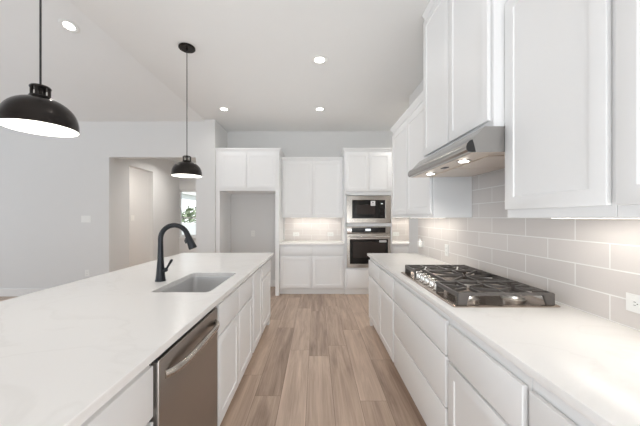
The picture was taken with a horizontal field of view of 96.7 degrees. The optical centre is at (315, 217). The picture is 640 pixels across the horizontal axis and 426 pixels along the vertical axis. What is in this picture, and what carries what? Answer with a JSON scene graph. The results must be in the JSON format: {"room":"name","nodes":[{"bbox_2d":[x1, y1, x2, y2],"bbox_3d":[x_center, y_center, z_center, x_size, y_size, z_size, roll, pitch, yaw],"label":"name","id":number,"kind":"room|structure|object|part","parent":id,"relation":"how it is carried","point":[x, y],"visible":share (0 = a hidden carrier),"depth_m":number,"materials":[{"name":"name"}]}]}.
{"room":"kitchen","nodes":[
{"label":"kitchen","id":0,"kind":"room"},
{"bbox_2d":[0,0,203,121],"bbox_3d":[-5.073,-2.299,0.185,6.254,1.322,9.770,0,0,0],"label":"ceiling","id":1,"kind":"structure","parent":0,"point":[87,71],"depth_m":3.79,"materials":[{"name":"paint"}]},
{"bbox_2d":[58,18,79,32],"bbox_3d":[-2.730,-2.115,3.144,0.187,0.050,0.182,0,0,5],"label":"recessed light","id":2,"kind":"object","parent":1,"relation":"in","point":[68,25],"visible":1,"depth_m":3.14,"materials":[{"name":"white plastic"}]},
{"bbox_2d":[0,119,217,288],"bbox_3d":[-4.979,-0.168,5.015,6.442,3.079,0.130,0,0,0],"label":"wall","id":3,"kind":"structure","parent":0,"point":[47,183],"depth_m":4.95,"materials":[{"name":"paint"}]},
{"bbox_2d":[0,289,44,296],"bbox_3d":[-5.800,1.304,4.941,4.400,0.135,0.015,0,0,0],"label":"baseboard","id":4,"kind":"structure","parent":3,"relation":"attached to","point":[3,292],"depth_m":4.93,"materials":[{"name":"paint"}]},
{"bbox_2d":[81,216,90,221],"bbox_3d":[-4.000,0.027,4.945,0.165,0.118,0.008,0,0,0],"label":"light switch","id":5,"kind":"object","parent":3,"relation":"attached to","point":[83,218],"visible":1,"depth_m":4.94,"materials":[{"name":"white plastic"}]},
{"bbox_2d":[129,167,147,266],"bbox_3d":[-4.891,-0.028,6.445,2.219,2.800,0.110,0,0,0],"label":"wall","id":6,"kind":"structure","parent":0,"point":[138,179],"depth_m":6.39,"materials":[{"name":"paint"}]},
{"bbox_2d":[114,159,178,270],"bbox_3d":[-3.720,-0.028,6.340,0.120,2.800,2.519,0,0,0],"label":"wall","id":7,"kind":"structure","parent":0,"point":[163,188],"depth_m":6.39,"materials":[{"name":"paint"}]},
{"bbox_2d":[167,159,195,163],"bbox_3d":[-4.011,-1.478,6.401,4.219,0.099,2.639,0,0,0],"label":"ceiling","id":8,"kind":"structure","parent":0,"point":[172,160],"depth_m":7.13,"materials":[{"name":"paint"}]},
{"bbox_2d":[179,177,195,253],"bbox_3d":[-2.841,-0.028,7.660,1.879,2.800,0.119,0,0,0],"label":"wall","id":9,"kind":"structure","parent":0,"point":[184,183],"depth_m":7.60,"materials":[{"name":"paint"}]},
{"bbox_2d":[179,190,195,237],"bbox_3d":[-3.189,-0.090,7.630,0.938,1.294,0.140,0,0,0],"label":"window","id":10,"kind":"structure","parent":9,"relation":"in","point":[187,197],"depth_m":7.66,"materials":[{"name":"clear glass"}]},
{"bbox_3d":[-3.204,0.007,7.639,0.829,0.040,0.029,0,0,0],"label":"rail","id":11,"kind":"part","parent":10,"relation":"part of","materials":[{"name":"white"}]},
{"bbox_2d":[0,287,426,425],"bbox_3d":[-2.600,1.422,1.500,11.200,0.100,12.400,0,0,0],"label":"floor","id":12,"kind":"structure","parent":0,"point":[319,360],"depth_m":2.49,"materials":[{"name":"brown wood"}]},
{"bbox_2d":[80,365,152,425],"bbox_3d":[-0.891,0.930,0.278,0.622,0.883,1.499,0,0,0],"label":"base cabinet","id":13,"kind":"object","parent":12,"relation":"on","point":[132,405],"visible":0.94,"depth_m":0.89,"materials":[{"name":"paint"}]},
{"bbox_2d":[0,253,272,425],"bbox_3d":[-1.139,0.473,1.550,1.172,0.030,4.300,0,0,0],"label":"countertop","id":14,"kind":"structure","parent":13,"relation":"on","point":[66,350],"depth_m":1.14,"materials":[{"name":"white stone"}]},
{"bbox_2d":[155,223,196,281],"bbox_3d":[-1.012,0.248,2.055,0.297,0.419,0.074,0,0,0],"label":"kitchen faucet","id":15,"kind":"object","parent":14,"relation":"on","point":[161,269],"visible":1,"depth_m":2.04,"materials":[{"name":"black metal"}]},
{"bbox_3d":[-1.072,0.349,2.054,0.086,0.101,0.036,0,0,0],"label":"lever","id":16,"kind":"part","parent":15,"relation":"part of","materials":[{"name":"black metal"}]},
{"bbox_2d":[161,276,231,291],"bbox_3d":[-0.838,0.583,2.050,0.405,0.187,0.660,0,0,0],"label":"sink","id":17,"kind":"object","parent":14,"relation":"in","point":[196,283],"visible":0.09,"depth_m":2.35,"materials":[{"name":"metal"}]},
{"bbox_2d":[149,306,219,425],"bbox_3d":[-0.840,0.936,1.343,0.645,0.872,0.625,0,0,0],"label":"dishwasher","id":18,"kind":"object","parent":12,"relation":"on","point":[185,373],"visible":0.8,"depth_m":1.27,"materials":[{"name":"silver metal"}]},
{"bbox_3d":[-0.550,0.592,1.349,0.065,0.038,0.558,0,0,0],"label":"handle","id":19,"kind":"part","parent":18,"relation":"part of","materials":[{"name":"metal"}]},
{"bbox_2d":[216,275,251,425],"bbox_3d":[-0.891,0.930,2.140,0.622,0.883,0.949,0,0,0],"label":"base cabinet","id":20,"kind":"object","parent":12,"relation":"on","point":[234,312],"visible":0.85,"depth_m":1.99,"materials":[{"name":"paint"}]},
{"bbox_3d":[-0.589,0.618,1.919,0.020,0.181,0.438,0,0,0],"label":"drawer","id":21,"kind":"part","parent":20,"relation":"part of","materials":[{"name":"paint"}]},
{"bbox_3d":[-0.589,0.990,1.919,0.020,0.535,0.438,0,0,0],"label":"door","id":22,"kind":"part","parent":20,"relation":"part of","materials":[{"name":"paint"}]},
{"bbox_3d":[-0.589,0.618,2.372,0.020,0.181,0.447,0,0,0],"label":"drawer","id":23,"kind":"part","parent":20,"relation":"part of","materials":[{"name":"paint"}]},
{"bbox_3d":[-0.589,0.990,2.372,0.020,0.535,0.447,0,0,0],"label":"door","id":24,"kind":"part","parent":20,"relation":"part of","materials":[{"name":"paint"}]},
{"bbox_2d":[215,148,284,295],"bbox_3d":[-1.186,0.079,5.297,1.138,2.586,0.686,0,0,0],"label":"tall cabinet","id":25,"kind":"object","parent":12,"relation":"on","point":[238,170],"visible":0.81,"depth_m":4.99,"materials":[{"name":"paint"}]},
{"bbox_3d":[-1.722,0.453,5.312,0.066,1.838,0.655,0,0,0],"label":"panel","id":26,"kind":"part","parent":25,"relation":"part of","materials":[{"name":"paint"}]},
{"bbox_3d":[-1.452,-0.823,4.972,0.463,0.620,0.020,0,0,0],"label":"door","id":27,"kind":"part","parent":25,"relation":"part of","materials":[{"name":"paint"}]},
{"bbox_3d":[-1.186,-1.181,5.297,1.138,0.065,0.686,0,0,0],"label":"crown moulding","id":28,"kind":"part","parent":25,"relation":"part of","materials":[{"name":"paint"}]},
{"bbox_3d":[-0.955,-0.823,4.972,0.510,0.620,0.020,0,0,0],"label":"door","id":29,"kind":"part","parent":25,"relation":"part of","materials":[{"name":"paint"}]},
{"bbox_3d":[-0.680,0.453,5.312,0.066,1.838,0.655,0,0,0],"label":"panel","id":30,"kind":"part","parent":25,"relation":"part of","materials":[{"name":"paint"}]},
{"bbox_2d":[251,267,261,352],"bbox_3d":[-0.891,0.930,2.837,0.622,0.883,0.439,0,0,0],"label":"base cabinet","id":31,"kind":"object","parent":12,"relation":"on","point":[256,296],"visible":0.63,"depth_m":2.80,"materials":[{"name":"paint"}]},
{"bbox_2d":[260,259,270,332],"bbox_3d":[-0.891,0.930,3.366,0.622,0.883,0.613,0,0,0],"label":"base cabinet","id":32,"kind":"object","parent":12,"relation":"on","point":[266,267],"visible":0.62,"depth_m":3.35,"materials":[{"name":"paint"}]},
{"bbox_3d":[-0.589,0.600,3.354,0.020,0.145,0.550,0,0,0],"label":"drawer","id":33,"kind":"part","parent":32,"relation":"part of","materials":[{"name":"paint"}]},
{"bbox_3d":[-0.589,0.972,3.354,0.020,0.570,0.550,0,0,0],"label":"door","id":34,"kind":"part","parent":32,"relation":"part of","materials":[{"name":"paint"}]},
{"bbox_2d":[280,245,343,288],"bbox_3d":[-0.070,0.930,5.349,1.147,0.883,0.592,0,0,0],"label":"base cabinet","id":35,"kind":"object","parent":12,"relation":"on","point":[301,266],"visible":0.98,"depth_m":5.06,"materials":[{"name":"paint"}]},
{"bbox_3d":[-0.353,0.596,5.062,0.558,0.152,0.020,0,0,0],"label":"drawer","id":36,"kind":"part","parent":35,"relation":"part of","materials":[{"name":"paint"}]},
{"bbox_3d":[-0.353,0.976,5.062,0.558,0.563,0.020,0,0,0],"label":"door","id":37,"kind":"part","parent":35,"relation":"part of","materials":[{"name":"paint"}]},
{"bbox_2d":[280,241,343,244],"bbox_3d":[-0.071,0.473,5.342,1.151,0.030,0.594,0,0,0],"label":"countertop","id":38,"kind":"structure","parent":35,"relation":"on","point":[282,242],"depth_m":5.04,"materials":[{"name":"white stone"}]},
{"bbox_3d":[0.213,0.596,5.062,0.558,0.152,0.020,0,0,0],"label":"drawer","id":39,"kind":"part","parent":35,"relation":"part of","materials":[{"name":"paint"}]},
{"bbox_3d":[0.213,0.976,5.062,0.558,0.563,0.020,0,0,0],"label":"door","id":40,"kind":"part","parent":35,"relation":"part of","materials":[{"name":"paint"}]},
{"bbox_2d":[280,289,343,293],"bbox_3d":[-0.070,1.326,5.122,1.147,0.092,0.044,0,0,0],"label":"baseboard","id":41,"kind":"structure","parent":12,"relation":"on","point":[282,291],"depth_m":5.10,"materials":[{"name":"paint"}]},
{"bbox_2d":[340,148,391,293],"bbox_3d":[0.913,0.069,5.330,0.874,2.606,0.621,0,0,0],"label":"tall cabinet","id":42,"kind":"object","parent":12,"relation":"on","point":[366,171],"visible":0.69,"depth_m":5.03,"materials":[{"name":"paint"}]},
{"bbox_3d":[0.516,0.052,5.345,0.020,2.440,0.590,0,0,0],"label":"panel","id":43,"kind":"part","parent":42,"relation":"part of","materials":[{"name":"paint"}]},
{"bbox_3d":[0.735,-0.803,5.037,0.397,0.680,0.020,0,0,0],"label":"door","id":44,"kind":"part","parent":42,"relation":"part of","materials":[{"name":"paint"}]},
{"bbox_3d":[0.928,1.082,5.039,0.784,0.330,0.020,0,0,0],"label":"drawer","id":45,"kind":"part","parent":42,"relation":"part of","materials":[{"name":"paint"}]},
{"bbox_3d":[0.913,-1.201,5.330,0.874,0.065,0.621,0,0,0],"label":"crown moulding","id":46,"kind":"part","parent":42,"relation":"part of","materials":[{"name":"paint"}]},
{"bbox_2d":[347,226,390,267],"bbox_3d":[0.932,0.522,5.260,0.772,0.727,0.580,0,0,0],"label":"wall oven","id":47,"kind":"object","parent":42,"relation":"in","point":[361,240],"visible":0.95,"depth_m":5.02,"materials":[{"name":"silver metal"}]},
{"bbox_3d":[0.937,0.604,5.036,0.670,0.431,0.024,0,0,0],"label":"door glass","id":48,"kind":"part","parent":47,"relation":"part of","materials":[{"name":"black glass"}]},
{"bbox_3d":[0.932,0.223,5.037,0.772,0.128,0.023,0,0,0],"label":"control panel","id":49,"kind":"part","parent":47,"relation":"part of","materials":[{"name":"metal"}]},
{"bbox_3d":[0.929,0.223,5.025,0.597,0.092,0.002,0,0,0],"label":"display glass","id":50,"kind":"part","parent":47,"relation":"part of","materials":[{"name":"black glass"}]},
{"bbox_3d":[0.932,0.337,4.995,0.712,0.025,0.050,0,0,0],"label":"handle","id":51,"kind":"part","parent":47,"relation":"part of","materials":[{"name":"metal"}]},
{"bbox_2d":[347,196,390,222],"bbox_3d":[0.934,-0.146,5.263,0.784,0.484,0.474,0,0,0],"label":"microwave oven","id":52,"kind":"object","parent":42,"relation":"in","point":[360,209],"visible":1,"depth_m":5.03,"materials":[{"name":"metal"}]},
{"bbox_3d":[0.875,-0.147,5.039,0.464,0.320,0.018,0,0,0],"label":"door","id":53,"kind":"part","parent":52,"relation":"part of","materials":[{"name":"black glass"}]},
{"bbox_3d":[1.167,-0.147,5.039,0.115,0.320,0.018,0,0,0],"label":"control panel","id":54,"kind":"part","parent":52,"relation":"part of","materials":[{"name":"black glass"}]},
{"bbox_3d":[1.129,-0.803,5.037,0.381,0.680,0.020,0,0,0],"label":"door","id":55,"kind":"part","parent":42,"relation":"part of","materials":[{"name":"paint"}]},
{"bbox_3d":[1.340,0.052,5.345,0.020,2.440,0.590,0,0,0],"label":"panel","id":56,"kind":"part","parent":42,"relation":"part of","materials":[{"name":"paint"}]},
{"bbox_2d":[369,258,395,361],"bbox_3d":[0.986,0.930,3.044,0.638,0.883,1.196,0,0,0],"label":"base cabinet","id":57,"kind":"object","parent":12,"relation":"on","point":[381,281],"visible":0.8,"depth_m":2.87,"materials":[{"name":"paint"}]},
{"bbox_3d":[0.677,0.622,3.325,0.020,0.176,0.567,0,0,0],"label":"drawer","id":58,"kind":"part","parent":57,"relation":"part of","materials":[{"name":"paint"}]},
{"bbox_3d":[0.677,0.992,3.325,0.020,0.530,0.567,0,0,0],"label":"door","id":59,"kind":"part","parent":57,"relation":"part of","materials":[{"name":"paint"}]},
{"bbox_3d":[0.677,0.622,2.751,0.020,0.176,0.567,0,0,0],"label":"drawer","id":60,"kind":"part","parent":57,"relation":"part of","materials":[{"name":"paint"}]},
{"bbox_3d":[0.677,0.992,2.751,0.020,0.530,0.567,0,0,0],"label":"door","id":61,"kind":"part","parent":57,"relation":"part of","materials":[{"name":"paint"}]},
{"bbox_2d":[367,253,639,425],"bbox_3d":[0.983,0.473,1.528,0.654,0.030,4.255,0,0,0],"label":"countertop","id":62,"kind":"structure","parent":57,"relation":"on","point":[590,362],"depth_m":1.01,"materials":[{"name":"white stone"}]},
{"bbox_2d":[401,265,560,306],"bbox_3d":[0.975,0.423,1.903,0.550,0.069,0.915,0,0,0],"label":"gas cooktop","id":63,"kind":"object","parent":62,"relation":"in","point":[457,288],"visible":1,"depth_m":1.64,"materials":[{"name":"metal"}]},
{"bbox_3d":[0.760,0.429,2.011,0.058,0.040,0.058,0,0,0],"label":"knob","id":64,"kind":"part","parent":63,"relation":"part of","materials":[{"name":"metal"}]},
{"bbox_3d":[0.760,0.429,1.931,0.058,0.040,0.058,0,0,0],"label":"knob","id":65,"kind":"part","parent":63,"relation":"part of","materials":[{"name":"metal"}]},
{"bbox_3d":[0.760,0.429,1.851,0.058,0.040,0.058,0,0,0],"label":"knob","id":66,"kind":"part","parent":63,"relation":"part of","materials":[{"name":"metal"}]},
{"bbox_3d":[0.855,0.441,1.596,0.104,0.020,0.104,0,0,0],"label":"burner","id":67,"kind":"part","parent":63,"relation":"part of","materials":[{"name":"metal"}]},
{"bbox_3d":[1.105,0.441,1.596,0.122,0.020,0.122,0,0,0],"label":"burner","id":68,"kind":"part","parent":63,"relation":"part of","materials":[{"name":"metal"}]},
{"bbox_2d":[392,245,408,252],"bbox_3d":[1.919,0.930,5.349,1.129,0.883,0.592,0,0,0],"label":"base cabinet","id":69,"kind":"object","parent":12,"relation":"on","point":[395,248],"visible":0.12,"depth_m":5.05,"materials":[{"name":"paint"}]},
{"bbox_2d":[392,241,408,244],"bbox_3d":[1.921,0.473,5.342,1.138,0.030,0.594,0,0,0],"label":"countertop","id":70,"kind":"structure","parent":69,"relation":"on","point":[393,242],"depth_m":5.13,"materials":[{"name":"white stone"}]},
{"bbox_2d":[394,277,450,425],"bbox_3d":[0.986,0.930,1.950,0.638,0.883,0.987,0,0,0],"label":"base cabinet","id":71,"kind":"object","parent":12,"relation":"on","point":[421,360],"visible":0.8,"depth_m":1.78,"materials":[{"name":"paint"}]},
{"bbox_3d":[0.677,1.123,1.950,0.020,0.267,0.964,0,0,0],"label":"drawer","id":72,"kind":"part","parent":71,"relation":"part of","materials":[{"name":"paint"}]},
{"bbox_3d":[0.677,0.850,1.950,0.020,0.260,0.964,0,0,0],"label":"drawer","id":73,"kind":"part","parent":71,"relation":"part of","materials":[{"name":"paint"}]},
{"bbox_3d":[0.677,0.622,1.950,0.020,0.176,0.964,0,0,0],"label":"drawer","id":74,"kind":"part","parent":71,"relation":"part of","materials":[{"name":"paint"}]},
{"bbox_2d":[448,318,532,425],"bbox_3d":[0.986,0.930,1.181,0.638,0.883,0.547,0,0,0],"label":"base cabinet","id":75,"kind":"object","parent":12,"relation":"on","point":[485,388],"visible":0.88,"depth_m":1.15,"materials":[{"name":"paint"}]},
{"bbox_3d":[0.677,0.995,1.181,0.020,0.525,0.520,0,0,0],"label":"door","id":76,"kind":"part","parent":75,"relation":"part of","materials":[{"name":"paint"}]},
{"bbox_2d":[529,379,595,425],"bbox_3d":[0.986,0.930,0.456,0.638,0.883,0.899,0,0,0],"label":"base cabinet","id":77,"kind":"object","parent":12,"relation":"on","point":[545,408],"visible":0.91,"depth_m":0.82,"materials":[{"name":"paint"}]},
{"bbox_3d":[0.677,0.630,0.676,0.020,0.173,0.432,0,0,0],"label":"drawer","id":78,"kind":"part","parent":77,"relation":"part of","materials":[{"name":"paint"}]},
{"bbox_2d":[218,123,226,147],"bbox_3d":[-1.829,-0.168,5.365,0.142,3.079,0.568,0,0,0],"label":"wall","id":79,"kind":"structure","parent":0,"point":[222,133],"depth_m":5.35,"materials":[{"name":"paint"}]},
{"bbox_2d":[69,0,429,131],"bbox_3d":[0.527,-1.758,0.550,4.945,0.100,10.500,0,0,0],"label":"ceiling","id":80,"kind":"structure","parent":0,"point":[251,58],"depth_m":2.98,"materials":[{"name":"paint"}]},
{"bbox_2d":[0,0,79,136],"bbox_3d":[-1.293,-1.062,1.335,0.286,1.292,0.286,0,0,0],"label":"pendant lamp","id":81,"kind":"object","parent":80,"relation":"hanging from","point":[36,113],"visible":1,"depth_m":1.30,"materials":[{"name":"black metal"}]},
{"bbox_3d":[-1.293,-0.488,1.335,0.286,0.144,0.286,0,0,0],"label":"lamp shade","id":82,"kind":"part","parent":81,"relation":"part of","materials":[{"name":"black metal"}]},
{"bbox_3d":[-1.293,-1.145,1.335,0.008,1.050,0.008,0,0,0],"label":"cord","id":83,"kind":"part","parent":81,"relation":"part of","materials":[{"name":"black plastic"}]},
{"bbox_2d":[171,42,201,177],"bbox_3d":[-1.293,-1.062,2.850,0.286,1.292,0.286,0,0,0],"label":"pendant lamp","id":84,"kind":"object","parent":80,"relation":"hanging from","point":[186,168],"visible":1,"depth_m":2.79,"materials":[{"name":"black metal"}]},
{"bbox_3d":[-1.293,-0.488,2.850,0.286,0.144,0.286,0,0,0],"label":"lamp shade","id":85,"kind":"part","parent":84,"relation":"part of","materials":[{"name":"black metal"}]},
{"bbox_2d":[218,107,229,111],"bbox_3d":[-1.450,-1.704,4.480,0.188,0.007,0.188,0,0,0],"label":"recessed light","id":86,"kind":"object","parent":80,"relation":"in","point":[224,109],"visible":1,"depth_m":4.49,"materials":[{"name":"white plastic"}]},
{"bbox_2d":[311,55,327,64],"bbox_3d":[0.040,-1.704,3.080,0.188,0.007,0.188,0,0,0],"label":"recessed light","id":87,"kind":"object","parent":80,"relation":"in","point":[319,59],"visible":1,"depth_m":3.08,"materials":[{"name":"white plastic"}]},
{"bbox_2d":[314,107,325,111],"bbox_3d":[0.060,-1.704,4.480,0.188,0.007,0.188,0,0,0],"label":"recessed light","id":88,"kind":"object","parent":80,"relation":"in","point":[318,109],"visible":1,"depth_m":4.48,"materials":[{"name":"white plastic"}]},
{"bbox_2d":[227,132,392,279],"bbox_3d":[0.360,-0.168,5.715,4.520,3.080,0.130,0,0,0],"label":"wall","id":89,"kind":"structure","parent":0,"point":[249,212],"depth_m":5.65,"materials":[{"name":"paint"}]},
{"bbox_2d":[281,157,342,217],"bbox_3d":[-0.070,-0.564,5.471,1.148,1.128,0.354,0,0,0],"label":"upper cabinet","id":90,"kind":"object","parent":89,"relation":"attached to","point":[312,187],"visible":0.99,"depth_m":5.30,"materials":[{"name":"paint"}]},
{"bbox_3d":[-0.344,-0.534,5.307,0.541,1.037,0.020,0,0,0],"label":"door","id":91,"kind":"part","parent":90,"relation":"part of","materials":[{"name":"paint"}]},
{"bbox_3d":[-0.070,-1.099,5.471,1.148,0.060,0.354,0,0,0],"label":"crown moulding","id":92,"kind":"part","parent":90,"relation":"part of","materials":[{"name":"paint"}]},
{"bbox_3d":[0.203,-0.534,5.307,0.541,1.037,0.020,0,0,0],"label":"door","id":93,"kind":"part","parent":90,"relation":"part of","materials":[{"name":"paint"}]},
{"bbox_2d":[285,218,340,240],"bbox_3d":[-0.060,0.222,5.644,1.120,0.490,0.009,0,0,0],"label":"backsplash","id":94,"kind":"structure","parent":89,"relation":"attached to","point":[309,229],"depth_m":5.64,"materials":[{"name":"tile"}]},
{"bbox_2d":[392,218,408,240],"bbox_3d":[1.921,0.222,5.644,1.138,0.490,0.009,0,0,0],"label":"backsplash","id":95,"kind":"structure","parent":89,"relation":"attached to","point":[401,225],"depth_m":5.64,"materials":[{"name":"tile"}]},
{"bbox_2d":[409,80,422,252],"bbox_3d":[1.385,-0.168,-0.275,0.130,3.080,8.610,0,0,0],"label":"wall","id":96,"kind":"structure","parent":0,"point":[413,222],"depth_m":3.81,"materials":[{"name":"paint"}]},
{"bbox_2d":[390,91,471,217],"bbox_3d":[1.131,-0.567,3.018,0.355,1.134,1.265,0,0,0],"label":"upper cabinet","id":97,"kind":"object","parent":96,"relation":"attached to","point":[423,197],"visible":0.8,"depth_m":2.72,"materials":[{"name":"paint"}]},
{"bbox_3d":[0.972,-0.533,3.312,0.020,1.000,0.575,0,0,0],"label":"door","id":98,"kind":"part","parent":97,"relation":"part of","materials":[{"name":"paint"}]},
{"bbox_3d":[1.131,-1.101,3.018,0.355,0.065,1.265,0,0,0],"label":"crown moulding","id":99,"kind":"part","parent":97,"relation":"part of","materials":[{"name":"paint"}]},
{"bbox_3d":[0.972,-0.533,2.710,0.020,1.000,0.610,0,0,0],"label":"door","id":100,"kind":"part","parent":97,"relation":"part of","materials":[{"name":"paint"}]},
{"bbox_2d":[445,244,448,255],"bbox_3d":[1.305,0.327,2.845,0.008,0.116,0.074,0,0,0],"label":"wall outlet","id":101,"kind":"object","parent":96,"relation":"attached to","point":[446,245],"visible":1,"depth_m":2.84,"materials":[{"name":"white plastic"}]},
{"bbox_2d":[422,0,505,157],"bbox_3d":[1.100,-1.086,1.923,0.418,1.240,0.952,0,0,0],"label":"upper cabinet","id":102,"kind":"object","parent":96,"relation":"attached to","point":[464,40],"visible":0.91,"depth_m":1.74,"materials":[{"name":"paint"}]},
{"bbox_3d":[1.103,-1.677,1.923,0.412,0.058,0.952,0,0,0],"label":"crown moulding","id":103,"kind":"part","parent":102,"relation":"part of","materials":[{"name":"paint"}]},
{"bbox_3d":[0.901,-1.059,2.147,0.020,1.108,0.437,0,0,0],"label":"door","id":104,"kind":"part","parent":102,"relation":"part of","materials":[{"name":"paint"}]},
{"bbox_2d":[408,126,504,177],"bbox_3d":[1.037,-0.395,1.912,0.542,0.142,0.926,0,0,0],"label":"range hood","id":105,"kind":"object","parent":102,"relation":"attached to","point":[482,151],"visible":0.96,"depth_m":1.67,"materials":[{"name":"metal"}]},
{"bbox_3d":[1.050,-0.337,1.912,0.500,0.011,0.912,0,0,0],"label":"underside panel","id":106,"kind":"part","parent":105,"relation":"part of","materials":[{"name":"metal"}]},
{"bbox_3d":[0.901,-1.059,1.700,0.020,1.108,0.439,0,0,0],"label":"door","id":107,"kind":"part","parent":102,"relation":"part of","materials":[{"name":"paint"}]},
{"bbox_2d":[418,168,639,330],"bbox_3d":[1.315,0.001,-0.422,0.009,0.933,8.155,0,0,0],"label":"backsplash","id":108,"kind":"structure","parent":96,"relation":"attached to","point":[590,266],"depth_m":1.61,"materials":[{"name":"tile"}]},
{"bbox_2d":[505,0,617,217],"bbox_3d":[1.131,-0.587,1.211,0.355,1.174,0.560,0,0,0],"label":"upper cabinet","id":109,"kind":"object","parent":96,"relation":"attached to","point":[560,55],"visible":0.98,"depth_m":1.13,"materials":[{"name":"paint"}]},
{"bbox_2d":[616,0,639,217],"bbox_3d":[1.131,-0.587,0.480,0.355,1.174,0.900,0,0,0],"label":"upper cabinet","id":110,"kind":"object","parent":96,"relation":"attached to","point":[627,11],"visible":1,"depth_m":0.88,"materials":[{"name":"paint"}]},
{"bbox_2d":[572,218,634,218],"bbox_3d":[1.167,0.003,0.775,0.035,0.004,1.250,0,0,0],"label":"light","id":111,"kind":"object","parent":110,"relation":"attached to","point":[572,218],"visible":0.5,"depth_m":1.14,"materials":[{"name":"white plastic"}]},
{"bbox_2d":[626,292,639,313],"bbox_3d":[1.305,0.352,1.140,0.008,0.074,0.116,0,0,0],"label":"wall outlet","id":112,"kind":"object","parent":96,"relation":"attached to","point":[632,300],"visible":1,"depth_m":1.17,"materials":[{"name":"white plastic"}]},
{"bbox_2d":[631,299,639,307],"bbox_3d":[1.303,0.352,1.161,0.002,0.030,0.031,0,0,0],"label":"socket","id":113,"kind":"object","parent":112,"relation":"attached to","point":[635,303],"depth_m":1.16,"materials":[{"name":"white plastic"}]},
{"bbox_3d":[1.305,0.327,3.500,0.008,0.074,0.116,0,0,0],"label":"wall outlet","id":114,"kind":"object","parent":96,"relation":"attached to","visible":0},
{"bbox_2d":[417,239,422,246],"bbox_3d":[1.279,0.311,3.500,0.043,0.104,0.070,0,0,0],"label":"plug","id":115,"kind":"object","parent":114,"relation":"attached to","point":[419,243],"visible":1,"depth_m":3.47,"materials":[{"name":"white plastic"}]}
]}

